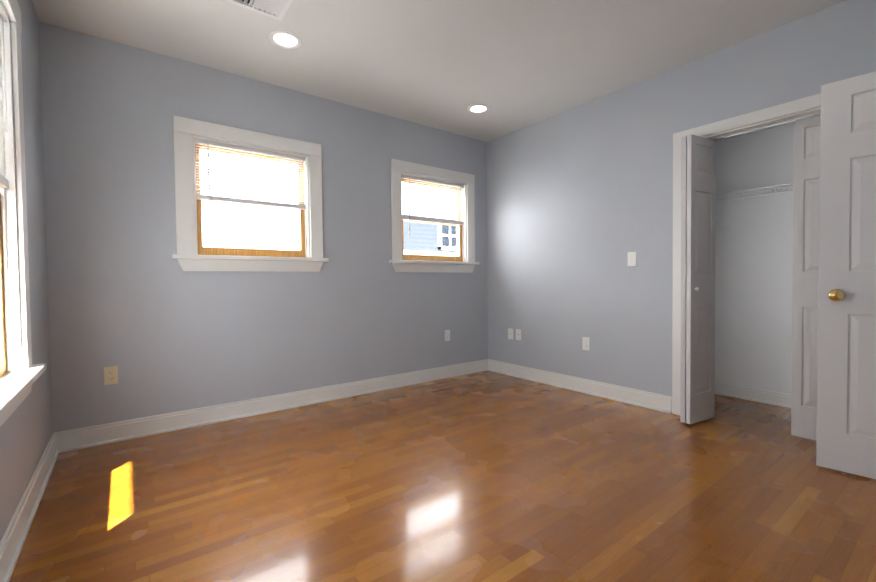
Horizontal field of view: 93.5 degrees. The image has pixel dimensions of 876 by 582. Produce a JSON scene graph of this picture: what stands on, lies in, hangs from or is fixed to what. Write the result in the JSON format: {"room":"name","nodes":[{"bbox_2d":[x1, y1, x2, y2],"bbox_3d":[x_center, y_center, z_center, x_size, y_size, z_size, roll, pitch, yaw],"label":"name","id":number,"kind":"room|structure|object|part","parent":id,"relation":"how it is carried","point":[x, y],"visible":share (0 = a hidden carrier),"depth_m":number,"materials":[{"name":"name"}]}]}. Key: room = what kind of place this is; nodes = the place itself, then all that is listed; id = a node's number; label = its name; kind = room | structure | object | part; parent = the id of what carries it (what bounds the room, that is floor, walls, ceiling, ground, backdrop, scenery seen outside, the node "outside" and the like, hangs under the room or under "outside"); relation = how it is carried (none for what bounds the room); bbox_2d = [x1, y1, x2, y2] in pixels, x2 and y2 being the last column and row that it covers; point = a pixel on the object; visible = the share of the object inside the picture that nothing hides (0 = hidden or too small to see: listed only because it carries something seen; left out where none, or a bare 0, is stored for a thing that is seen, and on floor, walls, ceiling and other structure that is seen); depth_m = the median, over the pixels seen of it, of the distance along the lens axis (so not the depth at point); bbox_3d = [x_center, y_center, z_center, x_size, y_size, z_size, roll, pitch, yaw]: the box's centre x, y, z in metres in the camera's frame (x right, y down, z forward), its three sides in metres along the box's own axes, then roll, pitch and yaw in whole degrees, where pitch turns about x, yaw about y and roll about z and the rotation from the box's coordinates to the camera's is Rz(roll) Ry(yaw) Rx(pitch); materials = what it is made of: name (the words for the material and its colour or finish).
{"room":"empty bedroom","nodes":[
{"label":"empty bedroom","id":0,"kind":"room"},
{"bbox_2d":[0,0,52,541],"bbox_3d":[-1.310,-0.281,0.974,0.160,2.786,3.975,-2,2,-37],"label":"wall","id":1,"kind":"structure","parent":0,"point":[26,430],"depth_m":2.11,"materials":[{"name":"blue paint"}]},
{"bbox_2d":[0,0,46,426],"bbox_3d":[-1.621,-0.399,1.404,0.252,1.738,1.180,-2,2,-37],"label":"window","id":2,"kind":"structure","parent":1,"relation":"in","point":[4,73],"depth_m":1.79,"materials":[{"name":"white wood"}]},
{"bbox_3d":[-1.629,-0.396,1.398,0.070,1.502,0.874,-2,2,-37],"label":"left window sash","id":3,"kind":"part","parent":2,"relation":"part of","materials":[{"name":"wood"}]},
{"bbox_2d":[0,14,8,188],"bbox_3d":[-1.598,-0.790,1.415,0.027,0.716,0.850,-2,2,-37],"label":"window blind","id":4,"kind":"object","parent":2,"relation":"attached to","point":[3,183],"visible":1,"depth_m":1.73,"materials":[{"name":"white plastic"}]},
{"bbox_2d":[0,431,63,581],"bbox_3d":[-1.211,0.948,1.045,0.028,0.125,3.695,-2,2,-37],"label":"baseboard","id":5,"kind":"structure","parent":1,"relation":"attached to","point":[12,542],"depth_m":1.74,"materials":[{"name":"white wood"}]},
{"bbox_2d":[39,21,487,432],"bbox_3d":[-0.579,-0.361,3.926,4.900,2.786,0.160,-2,2,-37],"label":"wall","id":6,"kind":"structure","parent":0,"point":[146,314],"depth_m":2.97,"materials":[{"name":"blue paint"}]},
{"bbox_2d":[104,366,117,384],"bbox_3d":[-2.115,0.546,2.667,0.070,0.115,0.007,-2,2,-37],"label":"electrical outlet","id":7,"kind":"object","parent":6,"relation":"attached to","point":[111,375],"visible":1,"depth_m":2.67,"materials":[{"name":"plastic"}]},
{"bbox_2d":[171,115,328,271],"bbox_3d":[-1.449,-0.689,3.240,1.120,1.073,0.248,-2,2,-37],"label":"window","id":8,"kind":"structure","parent":6,"relation":"in","point":[209,181],"depth_m":3.11,"materials":[{"name":"white wood"}]},
{"bbox_2d":[195,138,305,209],"bbox_3d":[-1.425,-0.887,3.200,0.790,0.432,0.027,-2,2,-37],"label":"window blind","id":9,"kind":"object","parent":8,"relation":"attached to","point":[254,151],"visible":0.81,"depth_m":3.17,"materials":[{"name":"white plastic"}]},
{"bbox_3d":[-1.454,-0.686,3.247,0.814,0.837,0.070,-2,2,-37],"label":"back window sash","id":10,"kind":"part","parent":8,"relation":"part of","materials":[{"name":"white glass"}]},
{"bbox_2d":[64,359,487,451],"bbox_3d":[-0.863,0.881,3.611,3.630,0.125,0.028,-2,2,-37],"label":"baseboard","id":11,"kind":"structure","parent":6,"relation":"attached to","point":[86,437],"depth_m":3.14,"materials":[{"name":"white wood"}]},
{"bbox_2d":[389,159,479,272],"bbox_3d":[-0.064,-0.729,4.293,1.120,1.073,0.248,-2,2,-37],"label":"window","id":12,"kind":"structure","parent":6,"relation":"in","point":[409,204],"depth_m":4.24,"materials":[{"name":"white wood"}]},
{"bbox_3d":[-0.069,-0.726,4.299,0.814,0.837,0.070,-2,2,-37],"label":"back window sash","id":13,"kind":"part","parent":12,"relation":"part of","materials":[{"name":"white glass"}]},
{"bbox_2d":[401,174,463,224],"bbox_3d":[-0.040,-0.928,4.253,0.790,0.432,0.027,-2,2,-37],"label":"window blind","id":14,"kind":"object","parent":12,"relation":"attached to","point":[432,219],"visible":0.85,"depth_m":4.23,"materials":[{"name":"white plastic"}]},
{"bbox_2d":[445,330,449,340],"bbox_3d":[0.100,0.469,4.351,0.070,0.115,0.007,-2,2,-37],"label":"electrical outlet","id":15,"kind":"object","parent":6,"relation":"attached to","point":[447,335],"visible":1,"depth_m":4.35,"materials":[{"name":"plastic"}]},
{"bbox_2d":[32,0,846,141],"bbox_3d":[0.562,-1.678,2.374,4.900,0.100,3.975,-2,2,-37],"label":"ceiling","id":16,"kind":"structure","parent":0,"point":[512,65],"depth_m":2.71,"materials":[{"name":"white paint"}]},
{"bbox_2d":[225,0,292,20],"bbox_3d":[-0.966,-1.599,2.222,0.320,0.018,0.300,-2,2,-37],"label":"ceiling vent","id":17,"kind":"object","parent":16,"relation":"in","point":[277,9],"visible":0.98,"depth_m":2.31,"materials":[{"name":"white metal"}]},
{"bbox_2d":[269,30,301,48],"bbox_3d":[-0.982,-1.615,2.655,0.198,0.007,0.198,-2,2,-37],"label":"recessed light","id":18,"kind":"object","parent":16,"relation":"in","point":[285,39],"visible":1,"depth_m":2.65,"materials":[{"name":"white plastic"}]},
{"bbox_2d":[467,104,488,113],"bbox_3d":[0.366,-1.656,3.752,0.198,0.007,0.198,-2,2,-37],"label":"recessed light","id":19,"kind":"object","parent":16,"relation":"in","point":[478,108],"visible":1,"depth_m":3.75,"materials":[{"name":"white plastic"}]},
{"bbox_2d":[9,370,875,581],"bbox_3d":[0.590,1.007,2.441,4.900,0.100,3.975,-2,2,-37],"label":"floor","id":20,"kind":"structure","parent":0,"point":[487,476],"depth_m":1.94,"materials":[{"name":"brown wood"}]},
{"bbox_2d":[486,0,875,396],"bbox_3d":[1.730,-0.368,3.260,0.130,2.586,3.695,-2,2,-37],"label":"wall","id":21,"kind":"structure","parent":0,"point":[579,202],"depth_m":3.46,"materials":[{"name":"blue paint"}]},
{"bbox_2d":[508,328,512,338],"bbox_3d":[0.775,0.460,4.426,0.017,0.115,0.070,-2,2,-37],"label":"cable jack","id":22,"kind":"object","parent":21,"relation":"attached to","point":[510,333],"visible":1,"depth_m":4.43,"materials":[{"name":"plastic"}]},
{"bbox_2d":[516,329,520,339],"bbox_3d":[0.846,0.460,4.341,0.008,0.115,0.070,-2,2,-37],"label":"phone jack","id":23,"kind":"object","parent":21,"relation":"attached to","point":[518,334],"visible":1,"depth_m":4.34,"materials":[{"name":"plastic"}]},
{"bbox_2d":[488,359,671,413],"bbox_3d":[1.176,0.853,3.904,0.028,0.125,1.960,-2,2,-37],"label":"baseboard","id":24,"kind":"structure","parent":21,"relation":"attached to","point":[663,403],"depth_m":3.67,"materials":[{"name":"white wood"}]},
{"bbox_2d":[582,337,589,350],"bbox_3d":[1.330,0.473,3.705,0.007,0.115,0.070,-2,2,-37],"label":"outlet","id":25,"kind":"object","parent":21,"relation":"attached to","point":[585,343],"visible":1,"depth_m":3.71,"materials":[{"name":"plastic"}]},
{"bbox_2d":[628,252,635,265],"bbox_3d":[1.572,-0.260,3.350,0.017,0.115,0.070,-2,2,-37],"label":"light switch","id":26,"kind":"object","parent":21,"relation":"attached to","point":[631,258],"visible":1,"depth_m":3.35,"materials":[{"name":"plastic"}]},
{"bbox_2d":[680,134,715,423],"bbox_3d":[1.830,-0.076,2.937,0.300,1.985,0.157,-2,2,-37],"label":"bifold door","id":27,"kind":"structure","parent":21,"relation":"in","point":[698,253],"depth_m":2.87,"materials":[{"name":"white wood"}]},
{"bbox_2d":[672,93,820,414],"bbox_3d":[2.230,-0.114,2.595,0.150,2.100,1.365,-2,2,-37],"label":"trim","id":28,"kind":"structure","parent":21,"relation":"attached to","point":[793,110],"depth_m":3.03,"materials":[{"name":"white wood"}]},
{"bbox_2d":[713,113,820,140],"bbox_3d":[2.248,-1.071,2.593,0.028,0.010,1.189,-2,2,-37],"label":"track rail","id":29,"kind":"object","parent":21,"relation":"attached to","point":[758,129],"visible":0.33,"depth_m":2.71,"materials":[{"name":"metal"}]},
{"bbox_2d":[791,115,820,440],"bbox_3d":[2.440,-0.068,2.379,0.030,1.985,0.603,-2,2,-37],"label":"bifold door","id":30,"kind":"structure","parent":21,"relation":"in","point":[805,273],"depth_m":2.56,"materials":[{"name":"white wood"}]},
{"bbox_2d":[715,123,793,394],"bbox_3d":[2.272,-0.359,2.658,0.004,2.586,1.980,-2,2,-37],"label":"wall","id":31,"kind":"structure","parent":0,"point":[753,291],"depth_m":2.79,"materials":[{"name":"grey paint"}]},
{"bbox_2d":[715,382,790,407],"bbox_3d":[2.574,0.875,2.908,0.730,0.100,1.780,-2,2,-37],"label":"baseboard","id":32,"kind":"structure","parent":31,"relation":"attached to","point":[762,396],"depth_m":3.42,"materials":[{"name":"white wood"}]},
{"bbox_2d":[716,182,793,227],"bbox_3d":[2.724,-0.656,2.996,0.306,0.255,1.776,-2,2,-37],"label":"wire closet shelf","id":33,"kind":"object","parent":31,"relation":"attached to","point":[755,192],"visible":0.44,"depth_m":3.21,"materials":[{"name":"white metal"}]},
{"bbox_3d":[1.711,-0.309,0.849,4.820,2.786,0.120,-2,2,-37],"label":"wall","id":34,"kind":"structure","parent":0,"visible":0},
{"bbox_2d":[816,71,875,478],"bbox_3d":[2.312,-0.067,1.907,0.040,2.015,0.810,-2,2,-43],"label":"door leaf","id":35,"kind":"structure","parent":34,"relation":"in","point":[846,402],"depth_m":2.11,"materials":[{"name":"white wood"}]},
{"bbox_2d":[828,289,845,301],"bbox_3d":[2.083,0.022,2.152,0.172,0.066,0.066,-2,2,-43],"label":"doorknob set","id":36,"kind":"object","parent":35,"relation":"attached to","point":[836,295],"depth_m":2.10,"materials":[{"name":"gold metal"}]},
{"label":"outside","id":37,"kind":"structure","parent":0,"visible":0},
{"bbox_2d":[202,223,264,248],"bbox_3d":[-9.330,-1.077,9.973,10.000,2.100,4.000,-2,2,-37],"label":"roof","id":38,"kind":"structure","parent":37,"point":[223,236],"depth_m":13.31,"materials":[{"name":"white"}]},
{"bbox_2d":[403,215,455,252],"bbox_3d":[-0.392,1.345,14.299,6.650,6.660,6.000,-2,2,-37],"label":"house","id":39,"kind":"structure","parent":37,"point":[422,237],"depth_m":10.46,"materials":[{"name":"white"}]},
{"bbox_2d":[404,224,455,255],"bbox_3d":[1.368,-1.315,11.510,7.500,1.240,0.500,-2,2,-37],"label":"house window","id":40,"kind":"structure","parent":39,"relation":"attached to","point":[446,237],"depth_m":10.86,"materials":[{"name":"white"}]}
]}

